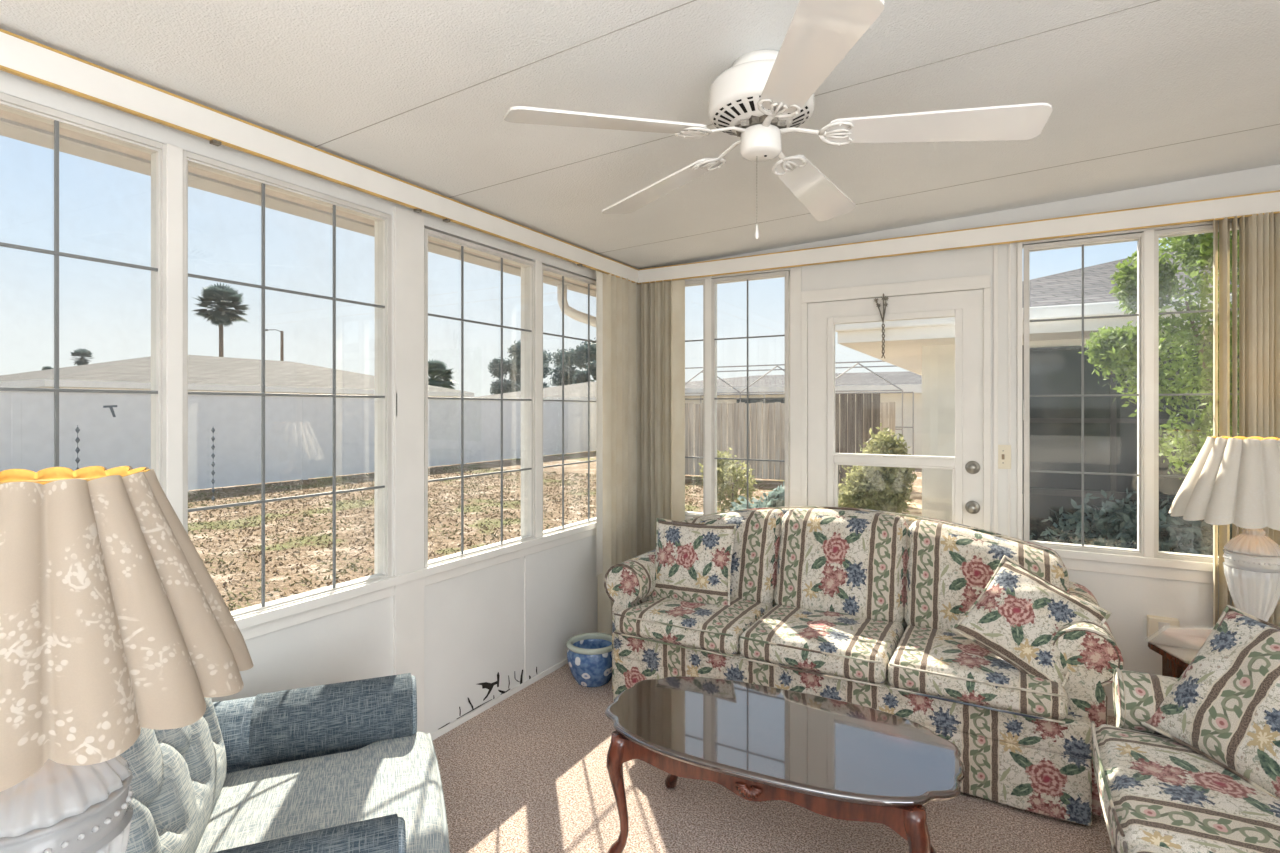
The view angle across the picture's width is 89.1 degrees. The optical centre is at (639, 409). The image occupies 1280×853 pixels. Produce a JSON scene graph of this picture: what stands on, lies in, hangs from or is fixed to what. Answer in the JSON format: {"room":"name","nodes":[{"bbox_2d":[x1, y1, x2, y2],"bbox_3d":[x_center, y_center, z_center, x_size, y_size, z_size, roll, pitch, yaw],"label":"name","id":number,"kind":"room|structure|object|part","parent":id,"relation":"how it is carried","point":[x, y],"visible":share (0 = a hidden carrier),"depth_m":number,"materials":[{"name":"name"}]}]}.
{"room":"sunroom","nodes":[
{"label":"sunroom","id":0,"kind":"room"},
{"bbox_2d":[0,70,604,733],"bbox_3d":[-1.648,0.285,1.579,0.102,2.570,6.510,0,0,30],"label":"wall","id":1,"kind":"structure","parent":0,"point":[474,621],"depth_m":2.82,"materials":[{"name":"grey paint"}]},
{"bbox_2d":[0,92,165,494],"bbox_3d":[-1.608,-0.050,1.606,0.064,1.466,0.763,0,0,30],"label":"window","id":2,"kind":"structure","parent":1,"relation":"in","point":[8,103],"depth_m":1.85,"materials":[{"name":"metal"}]},
{"bbox_2d":[75,425,79,469],"bbox_3d":[-1.504,0.107,1.739,0.010,0.135,0.010,0,0,-38],"label":"string","id":3,"kind":"object","parent":2,"relation":"hanging from","point":[77,429],"visible":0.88,"depth_m":1.74,"materials":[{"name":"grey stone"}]},
{"bbox_2d":[103,405,116,416],"bbox_3d":[-1.476,0.003,1.811,0.002,0.034,0.032,0,0,30],"label":"window mark","id":4,"kind":"structure","parent":2,"relation":"attached to","point":[107,406],"depth_m":1.81,"materials":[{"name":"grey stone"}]},
{"bbox_2d":[183,150,391,618],"bbox_3d":[-1.215,-0.050,2.296,0.064,1.466,0.766,0,0,30],"label":"window","id":5,"kind":"structure","parent":1,"relation":"in","point":[384,220],"depth_m":2.40,"materials":[{"name":"metal"}]},
{"bbox_2d":[211,427,214,500],"bbox_3d":[-1.336,0.170,2.034,0.010,0.240,0.010,0,0,-38],"label":"string","id":6,"kind":"object","parent":5,"relation":"hanging from","point":[213,429],"visible":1,"depth_m":2.03,"materials":[{"name":"metal"}]},
{"bbox_2d":[0,109,595,289],"bbox_3d":[-1.761,-0.866,1.701,0.375,0.028,7.010,0,0,30],"label":"soffit","id":7,"kind":"structure","parent":1,"relation":"attached to","point":[3,114],"depth_m":2.34,"materials":[{"name":"paint"}]},
{"bbox_2d":[0,117,595,326],"bbox_3d":[-1.861,0.305,1.758,0.424,2.510,7.010,0,0,30],"label":"rain gutter","id":8,"kind":"object","parent":7,"relation":"attached to","point":[8,128],"visible":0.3,"depth_m":2.55,"materials":[{"name":"paint"}]},
{"bbox_2d":[0,28,638,283],"bbox_3d":[-1.580,-0.853,1.509,0.090,0.102,6.217,0,0,30],"label":"window valance","id":9,"kind":"object","parent":1,"relation":"attached to","point":[20,56],"visible":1,"depth_m":2.04,"materials":[{"name":"wood"}]},
{"bbox_2d":[166,144,541,537],"bbox_3d":[-0.979,-0.058,2.693,0.060,1.455,1.765,0,0,30],"label":"window frame","id":10,"kind":"structure","parent":1,"relation":"attached to","point":[174,154],"depth_m":1.93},
{"bbox_2d":[393,207,423,731],"bbox_3d":[-0.955,0.294,2.686,0.014,2.228,0.150,0,0,30],"label":"wall post","id":11,"kind":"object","parent":1,"relation":"attached to","point":[408,227],"depth_m":2.68,"materials":[{"name":"paint"}]},
{"bbox_2d":[234,522,595,640],"bbox_3d":[-1.597,0.709,1.550,0.023,0.078,6.310,0,0,30],"label":"trim","id":12,"kind":"structure","parent":1,"relation":"attached to","point":[272,620],"depth_m":2.57,"materials":[{"name":"wood"}]},
{"bbox_2d":[424,228,534,567],"bbox_3d":[-0.757,-0.045,3.099,0.064,1.456,0.746,0,0,30],"label":"window","id":13,"kind":"structure","parent":1,"relation":"in","point":[529,266],"depth_m":3.20,"materials":[{"name":"metal"}]},
{"bbox_2d":[430,658,567,740],"bbox_3d":[-1.601,1.406,1.552,0.010,0.028,6.310,0,0,30],"label":"baseboard","id":14,"kind":"structure","parent":1,"relation":"attached to","point":[454,724],"depth_m":3.13,"materials":[{"name":"wood"}]},
{"bbox_2d":[524,556,525,681],"bbox_3d":[-0.590,1.075,3.332,0.008,0.650,0.004,0,0,30],"label":"trim","id":15,"kind":"structure","parent":1,"relation":"attached to","point":[524,556],"depth_m":3.33,"materials":[{"name":"wood"}]},
{"bbox_2d":[542,265,595,535],"bbox_3d":[-0.361,-0.045,3.793,0.064,1.456,0.769,0,0,30],"label":"window","id":16,"kind":"structure","parent":1,"relation":"in","point":[545,269],"depth_m":3.63,"materials":[{"name":"metal"}]},
{"bbox_2d":[596,270,636,634],"bbox_3d":[-0.162,0.272,3.967,0.094,2.176,0.438,0,0,30],"label":"vertical blind","id":17,"kind":"object","parent":1,"relation":"attached to","point":[616,298],"visible":0.74,"depth_m":3.93,"materials":[{"name":"fabric"}]},
{"bbox_2d":[0,0,1279,268],"bbox_3d":[0.213,-1.053,0.489,4.315,0.290,6.460,0,0,30],"label":"ceiling","id":18,"kind":"structure","parent":0,"point":[1140,93],"depth_m":1.96,"materials":[{"name":"grey paint"}]},
{"bbox_2d":[504,0,1051,238],"bbox_3d":[0.372,-0.726,1.859,1.373,0.490,1.340,0,0,30],"label":"ceiling fan","id":19,"kind":"object","parent":18,"relation":"hanging from","point":[765,95],"visible":1,"depth_m":1.70,"materials":[{"name":"white metal"}]},
{"bbox_3d":[-0.080,-0.742,1.684,0.526,0.064,0.145,0,0,-21],"label":"fan blade","id":20,"kind":"part","parent":19,"relation":"part of","materials":[{"name":"white"}]},
{"bbox_3d":[0.069,-0.742,2.187,0.145,0.064,0.526,0,0,-39],"label":"fan blade","id":21,"kind":"part","parent":19,"relation":"part of","materials":[{"name":"white"}]},
{"bbox_3d":[0.329,-0.622,1.827,0.003,0.192,0.003,0,0,30],"label":"pull chain","id":22,"kind":"part","parent":19,"relation":"part of","materials":[{"name":"silver metal"}]},
{"bbox_3d":[0.329,-0.501,1.827,0.011,0.043,0.011,0,0,30],"label":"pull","id":23,"kind":"part","parent":19,"relation":"part of","materials":[{"name":"plastic"}]},
{"bbox_3d":[0.594,-0.742,2.199,0.145,0.064,0.526,0,0,33],"label":"fan blade","id":24,"kind":"part","parent":19,"relation":"part of","materials":[{"name":"white"}]},
{"bbox_3d":[0.351,-0.742,1.386,0.145,0.064,0.526,0,0,-3],"label":"fan blade","id":25,"kind":"part","parent":19,"relation":"part of","materials":[{"name":"white"}]},
{"bbox_3d":[0.768,-0.742,1.704,0.526,0.064,0.145,0,0,15],"label":"fan blade","id":26,"kind":"part","parent":19,"relation":"part of","materials":[{"name":"white"}]},
{"bbox_2d":[432,664,1115,852],"bbox_3d":[0.203,1.470,0.523,4.165,0.100,6.310,0,0,30],"label":"floor","id":27,"kind":"structure","parent":0,"point":[528,773],"depth_m":2.29,"materials":[{"name":"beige carpet"}]},
{"bbox_2d":[120,673,449,852],"bbox_3d":[-0.943,0.915,1.526,0.930,1.010,0.944,0,0,-21],"label":"armchair","id":28,"kind":"object","parent":27,"relation":"on","point":[343,767],"visible":0.46,"depth_m":1.62,"materials":[{"name":"blue fabric"}]},
{"bbox_3d":[-0.676,0.911,1.228,0.412,0.176,0.194,0,0,-21],"label":"arm","id":29,"kind":"part","parent":28,"relation":"part of","materials":[{"name":"blue fabric"}]},
{"bbox_3d":[-1.012,1.104,1.902,0.675,0.552,0.184,0,0,-21],"label":"arm","id":30,"kind":"part","parent":28,"relation":"part of","materials":[{"name":"blue fabric"}]},
{"bbox_2d":[195,732,449,852],"bbox_3d":[-0.818,1.034,1.575,0.660,0.158,0.700,0,0,-21],"label":"seat cushion","id":31,"kind":"object","parent":28,"relation":"on","point":[272,794],"depth_m":1.64,"materials":[{"name":"grey fabric"}]},
{"bbox_3d":[-0.905,0.911,1.943,0.424,0.176,0.194,0,0,-21],"label":"arm","id":32,"kind":"part","parent":28,"relation":"part of","materials":[{"name":"blue fabric"}]},
{"bbox_3d":[-0.763,1.104,1.194,0.625,0.552,0.184,0,0,-21],"label":"arm","id":33,"kind":"part","parent":28,"relation":"part of","materials":[{"name":"blue fabric"}]},
{"bbox_2d":[566,632,611,687],"bbox_3d":[-0.248,1.315,3.411,0.276,0.209,0.276,0,0,30],"label":"planter","id":34,"kind":"object","parent":27,"relation":"on","point":[589,655],"visible":0.87,"depth_m":3.31,"materials":[{"name":"blue ceramic"}]},
{"bbox_2d":[605,676,964,852],"bbox_3d":[0.414,1.211,2.049,1.090,0.432,0.590,0,0,26],"label":"coffee table","id":35,"kind":"object","parent":27,"relation":"on","point":[828,757],"visible":1,"depth_m":1.93,"materials":[{"name":"brown wood"}]},
{"bbox_3d":[-0.068,1.223,2.045,0.076,0.408,0.059,0,0,-12],"label":"leg","id":36,"kind":"part","parent":35,"relation":"part of","materials":[{"name":"brown wood"}]},
{"bbox_3d":[0.123,1.223,2.434,0.059,0.408,0.076,0,0,-26],"label":"leg","id":37,"kind":"part","parent":35,"relation":"part of","materials":[{"name":"brown wood"}]},
{"bbox_3d":[0.706,1.223,1.664,0.059,0.408,0.076,0,0,-26],"label":"leg","id":38,"kind":"part","parent":35,"relation":"part of","materials":[{"name":"brown wood"}]},
{"bbox_2d":[604,506,1122,825],"bbox_3d":[0.891,0.951,3.000,2.084,0.908,0.923,0,0,30],"label":"sofa","id":39,"kind":"object","parent":27,"relation":"on","point":[862,607],"visible":0.78,"depth_m":2.76,"materials":[{"name":"multicoloured fabric"}]},
{"bbox_3d":[0.094,1.071,3.489,0.213,0.638,0.725,0,0,30],"label":"arm","id":40,"kind":"part","parent":39,"relation":"part of"},
{"bbox_2d":[649,518,736,604],"bbox_3d":[0.259,0.766,3.228,0.431,0.418,0.178,0,0,23],"label":"throw pillow","id":41,"kind":"object","parent":39,"relation":"on","point":[693,560],"visible":0.8,"depth_m":3.17,"materials":[{"name":"fabric"}]},
{"bbox_2d":[615,596,775,654],"bbox_3d":[0.298,0.992,3.195,0.619,0.127,0.674,0,0,30],"label":"seat cushion","id":42,"kind":"object","parent":39,"relation":"on","point":[708,628],"depth_m":2.97,"materials":[{"name":"fabric"}]},
{"bbox_2d":[681,509,783,602],"bbox_3d":[0.435,0.749,3.434,0.617,0.463,0.309,0,0,30],"label":"cushion","id":43,"kind":"object","parent":39,"relation":"on","point":[757,540],"depth_m":3.26,"materials":[{"name":"fabric"}]},
{"bbox_2d":[739,605,907,683],"bbox_3d":[0.830,0.991,2.892,0.594,0.129,0.674,0,0,30],"label":"seat cushion","id":44,"kind":"object","parent":39,"relation":"on","point":[858,646],"depth_m":2.70,"materials":[{"name":"fabric"}]},
{"bbox_2d":[774,508,908,621],"bbox_3d":[0.964,0.739,3.136,0.604,0.483,0.314,0,0,30],"label":"cushion","id":45,"kind":"object","parent":39,"relation":"on","point":[846,561],"depth_m":3.04,"materials":[{"name":"fabric"}]},
{"bbox_3d":[0.895,1.125,3.006,1.910,0.130,0.810,0,0,30],"label":"seat rail","id":46,"kind":"part","parent":39,"relation":"part of","materials":[{"name":"fabric"}]},
{"bbox_3d":[1.065,0.913,3.303,1.830,0.813,0.224,0,0,30],"label":"frame","id":47,"kind":"part","parent":39,"relation":"part of","materials":[{"name":"fabric"}]},
{"bbox_2d":[888,625,1067,719],"bbox_3d":[1.344,0.992,2.598,0.579,0.129,0.674,0,0,30],"label":"seat cushion","id":48,"kind":"object","parent":39,"relation":"on","point":[932,661],"depth_m":2.37,"materials":[{"name":"fabric"}]},
{"bbox_2d":[904,520,1068,629],"bbox_3d":[1.492,0.748,2.829,0.627,0.464,0.310,0,0,30],"label":"cushion","id":49,"kind":"object","parent":39,"relation":"on","point":[947,568],"depth_m":2.81,"materials":[{"name":"multicoloured fabric"}]},
{"bbox_2d":[952,555,1111,687],"bbox_3d":[1.445,0.785,2.409,0.463,0.419,0.261,0,0,44],"label":"throw pillow","id":50,"kind":"object","parent":39,"relation":"on","point":[1016,617],"visible":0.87,"depth_m":2.38,"materials":[{"name":"fabric"}]},
{"bbox_3d":[1.718,1.071,2.563,0.213,0.638,0.725,0,0,30],"label":"arm","id":51,"kind":"part","parent":39,"relation":"part of"},
{"bbox_2d":[1148,628,1212,677],"bbox_3d":[2.237,1.150,2.327,0.632,0.540,0.632,0,0,7],"label":"end table","id":52,"kind":"object","parent":27,"relation":"on","point":[1178,647],"visible":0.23,"depth_m":2.45,"materials":[{"name":"brown wood"}]},
{"bbox_2d":[1169,436,1279,621],"bbox_3d":[2.282,0.490,2.417,0.488,0.777,0.488,0,0,35],"label":"table lamp","id":53,"kind":"object","parent":52,"relation":"on","point":[1235,480],"visible":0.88,"depth_m":2.35,"materials":[{"name":"white"}]},
{"bbox_3d":[2.282,0.257,2.417,0.488,0.309,0.488,0,0,13],"label":"lamp shade","id":54,"kind":"part","parent":53,"relation":"part of","materials":[{"name":"fabric"}]},
{"bbox_2d":[1092,668,1279,852],"bbox_3d":[1.469,0.983,1.234,0.913,0.843,1.511,0,0,30],"label":"armchair","id":55,"kind":"object","parent":27,"relation":"on","point":[1157,794],"visible":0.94,"depth_m":1.59,"materials":[{"name":"multicoloured fabric"}]},
{"bbox_3d":[1.807,1.094,1.807,0.775,0.591,0.179,0,0,30],"label":"arm","id":56,"kind":"part","parent":55,"relation":"part of"},
{"bbox_2d":[1128,845,1177,852],"bbox_3d":[1.207,0.991,1.016,0.674,0.129,0.633,0,0,30],"label":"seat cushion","id":57,"kind":"object","parent":55,"relation":"on","point":[1134,848],"depth_m":1.40,"materials":[{"name":"fabric"}]},
{"bbox_2d":[1093,724,1279,852],"bbox_3d":[1.523,0.992,1.571,0.674,0.128,0.633,0,0,30],"label":"seat cushion","id":58,"kind":"object","parent":55,"relation":"on","point":[1155,790],"depth_m":1.57,"materials":[{"name":"multicoloured fabric"}]},
{"bbox_2d":[1141,605,1279,799],"bbox_3d":[1.638,0.765,1.700,0.275,0.378,0.458,0,0,-8],"label":"throw pillow","id":59,"kind":"object","parent":55,"relation":"on","point":[1224,707],"visible":1,"depth_m":1.73,"materials":[{"name":"fabric"}]},
{"bbox_3d":[-0.776,1.136,0.840,0.440,0.556,0.440,0,0,30],"label":"side table","id":60,"kind":"object","parent":27,"relation":"on","visible":0},
{"bbox_2d":[0,466,252,852],"bbox_3d":[-0.776,0.469,0.840,0.468,0.775,0.468,0,0,23],"label":"table lamp","id":61,"kind":"object","parent":60,"relation":"on","point":[113,623],"visible":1,"depth_m":0.77,"materials":[{"name":"brown fabric"}]},
{"bbox_2d":[683,164,1279,709],"bbox_3d":[1.791,0.195,3.307,4.365,2.750,0.100,0,0,30],"label":"wall","id":62,"kind":"structure","parent":0,"point":[1129,599],"depth_m":3.21,"materials":[{"name":"white paint"}]},
{"bbox_2d":[637,279,684,555],"bbox_3d":[0.128,0.272,4.131,0.323,2.176,0.082,0,0,30],"label":"vertical blind","id":63,"kind":"object","parent":62,"relation":"attached to","point":[660,305],"visible":0.61,"depth_m":4.13,"materials":[{"name":"fabric"}]},
{"bbox_2d":[685,279,704,516],"bbox_3d":[0.336,-0.070,4.112,0.210,1.485,0.064,0,0,30],"label":"window","id":64,"kind":"structure","parent":62,"relation":"in","point":[693,282],"depth_m":4.05,"materials":[{"name":"metal"}]},
{"bbox_2d":[711,271,789,513],"bbox_3d":[0.663,-0.069,3.925,0.493,1.482,0.064,0,0,30],"label":"window","id":65,"kind":"structure","parent":62,"relation":"in","point":[786,274],"depth_m":3.91,"materials":[{"name":"metal"}]},
{"bbox_2d":[787,405,788,421],"bbox_3d":[0.861,0.020,3.773,0.012,0.100,0.012,0,0,30],"label":"window latch","id":66,"kind":"structure","parent":65,"relation":"attached to","point":[787,405],"depth_m":3.77,"materials":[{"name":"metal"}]},
{"bbox_2d":[790,267,990,530],"bbox_3d":[1.322,0.300,3.527,1.022,2.240,0.042,0,0,30],"label":"trim","id":67,"kind":"structure","parent":62,"relation":"attached to","point":[799,299],"depth_m":3.68,"materials":[{"name":"wood"}]},
{"bbox_2d":[808,289,983,529],"bbox_3d":[1.343,0.399,3.495,0.890,2.018,0.106,0,0,30],"label":"door","id":68,"kind":"structure","parent":62,"relation":"in","point":[967,307],"depth_m":3.43,"materials":[{"name":"white wood"}]},
{"bbox_2d":[874,293,888,357],"bbox_3d":[1.305,-0.454,3.513,0.078,0.353,0.039,0,0,30],"label":"ornament","id":69,"kind":"object","parent":68,"relation":"hanging from","point":[885,298],"visible":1,"depth_m":3.50,"materials":[{"name":"grey metal"}]},
{"bbox_3d":[1.300,-0.451,3.504,0.056,0.348,0.019,0,0,30],"label":"twisted stem","id":70,"kind":"part","parent":69,"relation":"part of","materials":[{"name":"grey metal"}]},
{"bbox_3d":[1.361,0.256,3.506,0.683,1.548,0.048,0,0,30],"label":"glazing frame","id":71,"kind":"part","parent":68,"relation":"part of","materials":[{"name":"glass"}]},
{"bbox_3d":[1.678,0.495,3.281,0.068,0.068,0.066,0,0,30],"label":"knob","id":72,"kind":"part","parent":68,"relation":"part of","materials":[{"name":"silver metal"}]},
{"bbox_2d":[705,230,1153,557],"bbox_3d":[1.378,-0.072,3.510,2.211,1.485,0.056,0,0,30],"label":"trim","id":73,"kind":"structure","parent":62,"relation":"attached to","point":[1148,235],"depth_m":2.95,"materials":[{"name":"wood"}]},
{"bbox_2d":[638,190,1279,283],"bbox_3d":[1.768,-0.857,3.212,4.072,0.093,0.088,0,0,30],"label":"window valance","id":74,"kind":"object","parent":62,"relation":"attached to","point":[1205,210],"visible":0.88,"depth_m":3.19,"materials":[{"name":"wood"}]},
{"bbox_2d":[998,445,1010,468],"bbox_3d":[1.804,0.233,3.230,0.070,0.120,0.020,0,0,30],"label":"light switch","id":75,"kind":"object","parent":62,"relation":"attached to","point":[1004,451],"visible":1,"depth_m":3.23,"materials":[{"name":"beige plastic"}]},
{"bbox_2d":[993,242,1021,539],"bbox_3d":[1.824,0.290,3.223,0.125,2.240,0.015,0,0,30],"label":"trim","id":76,"kind":"structure","parent":62,"relation":"attached to","point":[1019,244],"depth_m":3.22,"materials":[{"name":"wood"}]},
{"bbox_2d":[1023,232,1143,556],"bbox_3d":[2.108,-0.070,3.101,0.479,1.479,0.064,0,0,30],"label":"window","id":77,"kind":"structure","parent":62,"relation":"in","point":[1139,237],"depth_m":3.08,"materials":[{"name":"metal"}]},
{"bbox_2d":[1023,400,1025,419],"bbox_3d":[1.883,0.000,3.183,0.012,0.100,0.012,0,0,30],"label":"window latch","id":78,"kind":"structure","parent":77,"relation":"attached to","point":[1024,401],"depth_m":3.18,"materials":[{"name":"metal"}]},
{"bbox_2d":[1108,709,1114,716],"bbox_3d":[1.764,1.405,3.259,4.165,0.030,0.010,0,0,30],"label":"baseboard","id":79,"kind":"structure","parent":62,"relation":"attached to","point":[1110,711],"depth_m":3.02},
{"bbox_2d":[1050,548,1218,584],"bbox_3d":[2.498,0.714,2.834,1.470,0.092,0.023,0,0,30],"label":"trim","id":80,"kind":"structure","parent":62,"relation":"attached to","point":[1160,568],"depth_m":2.96,"materials":[{"name":"wood"}]},
{"bbox_2d":[1147,615,1179,639],"bbox_3d":[2.341,0.980,2.909,0.110,0.100,0.048,0,0,30],"label":"outlet box","id":81,"kind":"object","parent":62,"relation":"attached to","point":[1156,625],"visible":0.6,"depth_m":2.90,"materials":[{"name":"beige plastic"}]},
{"bbox_2d":[1158,622,1169,634],"bbox_3d":[2.330,0.980,2.889,0.040,0.070,0.004,0,0,30],"label":"socket","id":82,"kind":"object","parent":81,"relation":"attached to","point":[1162,626],"depth_m":2.89,"materials":[{"name":"plastic"}]},
{"bbox_2d":[1154,222,1238,562],"bbox_3d":[2.744,-0.070,2.738,0.942,1.481,0.064,0,0,30],"label":"window","id":83,"kind":"structure","parent":62,"relation":"in","point":[1203,229],"depth_m":2.94,"materials":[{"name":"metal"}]},
{"bbox_2d":[1213,211,1279,627],"bbox_3d":[2.703,0.282,2.661,0.554,2.196,0.085,0,0,30],"label":"vertical blind","id":84,"kind":"object","parent":83,"relation":"attached to","point":[1259,235],"visible":0.33,"depth_m":2.73,"materials":[{"name":"fabric"}]},
{"label":"outside","id":85,"kind":"structure","parent":0,"visible":0},
{"bbox_2d":[70,348,92,365],"bbox_3d":[-81.564,-3.774,95.065,3.468,10.692,3.267,0,0,30],"label":"palm tree","id":86,"kind":"object","parent":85,"point":[84,353],"visible":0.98,"depth_m":94.56,"materials":[{"name":"green plant"}]},
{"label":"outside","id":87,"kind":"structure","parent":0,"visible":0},
{"bbox_2d":[42,366,53,369],"bbox_3d":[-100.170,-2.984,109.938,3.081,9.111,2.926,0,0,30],"label":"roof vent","id":88,"kind":"object","parent":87,"point":[44,367],"visible":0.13,"depth_m":109.53,"materials":[{"name":"grey metal"}]},
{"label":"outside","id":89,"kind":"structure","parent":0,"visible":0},
{"bbox_2d":[188,451,839,610],"bbox_3d":[-27.838,1.720,44.659,87.385,0.300,130.000,0,0,30],"label":"ground","id":90,"kind":"structure","parent":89,"point":[513,464],"depth_m":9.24,"materials":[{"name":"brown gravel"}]},
{"bbox_2d":[192,282,248,356],"bbox_3d":[-39.953,-5.253,62.036,4.969,13.651,4.724,0,0,30],"label":"palm tree","id":91,"kind":"object","parent":90,"relation":"on","point":[222,315],"visible":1,"depth_m":61.44,"materials":[{"name":"green plant"}]},
{"bbox_2d":[0,355,473,396],"bbox_3d":[-20.988,-0.570,33.845,14.000,4.280,20.000,0,0,30],"label":"house","id":92,"kind":"structure","parent":90,"relation":"on","point":[205,373],"depth_m":28.82,"materials":[{"name":"beige"}]},
{"bbox_2d":[265,329,283,360],"bbox_3d":[-32.709,-2.833,58.071,1.835,8.805,0.300,0,0,5],"label":"street light","id":93,"kind":"object","parent":90,"relation":"on","point":[281,332],"visible":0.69,"depth_m":57.92,"materials":[{"name":"grey metal"}]},
{"bbox_2d":[0,387,595,490],"bbox_3d":[-4.081,0.605,20.713,0.115,1.930,58.060,0,0,30],"label":"vinyl fence","id":94,"kind":"object","parent":90,"relation":"on","point":[298,430],"visible":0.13,"depth_m":13.64,"materials":[{"name":"white plastic"}]},
{"bbox_3d":[-9.979,0.620,10.389,0.100,1.900,0.120,0,0,30],"label":"fence post","id":95,"kind":"part","parent":94,"relation":"part of","materials":[{"name":"plastic"}]},
{"bbox_3d":[-8.770,0.620,12.508,0.100,1.900,0.120,0,0,30],"label":"fence post","id":96,"kind":"part","parent":94,"relation":"part of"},
{"bbox_3d":[-4.060,-0.325,20.735,0.100,0.070,58.000,0,0,30],"label":"rail","id":97,"kind":"part","parent":94,"relation":"part of","materials":[{"name":"white"}]},
{"bbox_3d":[-7.561,0.620,14.628,0.100,1.900,0.120,0,0,30],"label":"fence post","id":98,"kind":"part","parent":94,"relation":"part of","materials":[{"name":"plastic"}]},
{"bbox_3d":[-5.143,0.620,18.867,0.100,1.900,0.120,0,0,30],"label":"fence post","id":99,"kind":"part","parent":94,"relation":"part of","materials":[{"name":"plastic"}]},
{"bbox_3d":[-3.934,0.620,20.986,0.100,1.900,0.120,0,0,30],"label":"fence post","id":100,"kind":"part","parent":94,"relation":"part of","materials":[{"name":"plastic"}]},
{"bbox_3d":[-2.725,0.620,23.106,0.100,1.900,0.120,0,0,30],"label":"fence post","id":101,"kind":"part","parent":94,"relation":"part of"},
{"bbox_2d":[428,359,457,389],"bbox_3d":[-16.644,-1.257,52.017,4.414,5.666,4.251,0,0,30],"label":"palm tree","id":102,"kind":"object","parent":90,"relation":"on","point":[435,368],"visible":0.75,"depth_m":51.26,"materials":[{"name":"green plant"}]},
{"bbox_2d":[487,340,551,394],"bbox_3d":[-12.230,-2.695,66.321,6.224,8.552,6.095,0,0,30],"label":"oak tree","id":103,"kind":"object","parent":90,"relation":"on","point":[515,370],"visible":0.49,"depth_m":65.82,"materials":[{"name":"teal plant"}]},
{"bbox_2d":[472,382,595,400],"bbox_3d":[-2.457,-0.255,49.178,13.000,3.650,17.000,0,0,30],"label":"house","id":104,"kind":"structure","parent":90,"relation":"on","point":[579,391],"depth_m":43.48,"materials":[{"name":"beige"}]},
{"bbox_2d":[543,338,595,385],"bbox_3d":[-8.623,-3.753,80.035,9.870,10.663,8.807,0,0,30],"label":"oak tree","id":105,"kind":"object","parent":90,"relation":"on","point":[580,359],"visible":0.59,"depth_m":79.19,"materials":[{"name":"teal plant"}]},
{"bbox_2d":[572,361,595,383],"bbox_3d":[-3.085,-1.734,59.956,4.880,6.635,5.795,0,0,30],"label":"oak tree","id":106,"kind":"object","parent":90,"relation":"on","point":[581,376],"visible":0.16,"depth_m":58.59,"materials":[{"name":"teal plant"}]},
{"bbox_2d":[698,448,759,511],"bbox_3d":[1.241,1.044,9.258,0.709,1.071,1.063,0,0,-24],"label":"shrub","id":107,"kind":"object","parent":90,"relation":"on","point":[724,477],"visible":0.66,"depth_m":9.09,"materials":[{"name":"green plant"}]},
{"bbox_2d":[685,401,894,482],"bbox_3d":[2.297,0.680,14.807,6.618,1.780,0.120,0,0,30],"label":"wooden fence","id":108,"kind":"object","parent":90,"relation":"on","point":[766,420],"visible":0.18,"depth_m":14.64,"materials":[{"name":"wood"}]},
{"bbox_2d":[685,361,913,454],"bbox_3d":[4.184,0.172,18.336,6.334,2.797,2.034,0,0,30],"label":"screen enclosure","id":109,"kind":"object","parent":90,"relation":"on","point":[857,362],"visible":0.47,"depth_m":17.79,"materials":[{"name":"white metal"}]},
{"bbox_2d":[685,371,921,455],"bbox_3d":[7.057,0.105,24.180,14.700,2.930,9.000,0,0,30],"label":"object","id":110,"kind":"structure","parent":90,"relation":"on","point":[908,381],"depth_m":20.55,"materials":[{"name":"grey"}]},
{"bbox_2d":[835,393,879,493],"bbox_3d":[3.745,0.625,11.707,1.105,1.830,0.072,0,0,30],"label":"wooden fence","id":111,"kind":"object","parent":90,"relation":"on","point":[867,405],"visible":0.35,"depth_m":11.62,"materials":[{"name":"wood"}]},
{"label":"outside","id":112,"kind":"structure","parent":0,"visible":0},
{"bbox_2d":[902,468,921,515],"bbox_3d":[39.476,1.720,31.482,42.615,0.299,86.190,0,0,30],"label":"ground","id":113,"kind":"structure","parent":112,"point":[916,495],"depth_m":11.80,"materials":[{"name":"beige"}]},
{"bbox_2d":[730,481,784,510],"bbox_3d":[1.230,1.174,6.899,1.013,0.868,0.738,0,0,30],"label":"shrub","id":114,"kind":"object","parent":113,"relation":"on","point":[775,498],"visible":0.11,"depth_m":6.83,"materials":[{"name":"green plant"}]},
{"bbox_2d":[838,423,917,514],"bbox_3d":[2.545,0.858,7.130,0.916,1.439,0.755,0,0,16],"label":"bush","id":115,"kind":"object","parent":113,"relation":"on","point":[872,487],"visible":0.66,"depth_m":6.93,"materials":[{"name":"green plant"}]},
{"bbox_2d":[835,237,1238,551],"bbox_3d":[9.258,-0.488,8.914,10.850,4.116,9.340,0,0,30],"label":"house","id":116,"kind":"structure","parent":113,"relation":"on","point":[925,348],"depth_m":7.15,"materials":[{"name":"grey paint"}]},
{"bbox_2d":[1030,488,1231,555],"bbox_3d":[4.216,0.931,5.046,2.044,1.319,0.980,0,0,15],"label":"shrub","id":117,"kind":"object","parent":113,"relation":"on","point":[1190,537],"visible":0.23,"depth_m":5.09,"materials":[{"name":"teal plant"}]},
{"bbox_2d":[1078,230,1238,534],"bbox_3d":[4.148,-0.011,4.172,2.277,3.165,0.960,0,0,21],"label":"tree","id":118,"kind":"object","parent":113,"relation":"on","point":[1113,349],"visible":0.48,"depth_m":4.33,"materials":[{"name":"green plant"}]},
{"bbox_3d":[3.966,0.221,4.245,0.665,2.703,0.076,0,0,26],"label":"stem","id":119,"kind":"part","parent":118,"relation":"part of","materials":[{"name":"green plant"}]}
]}

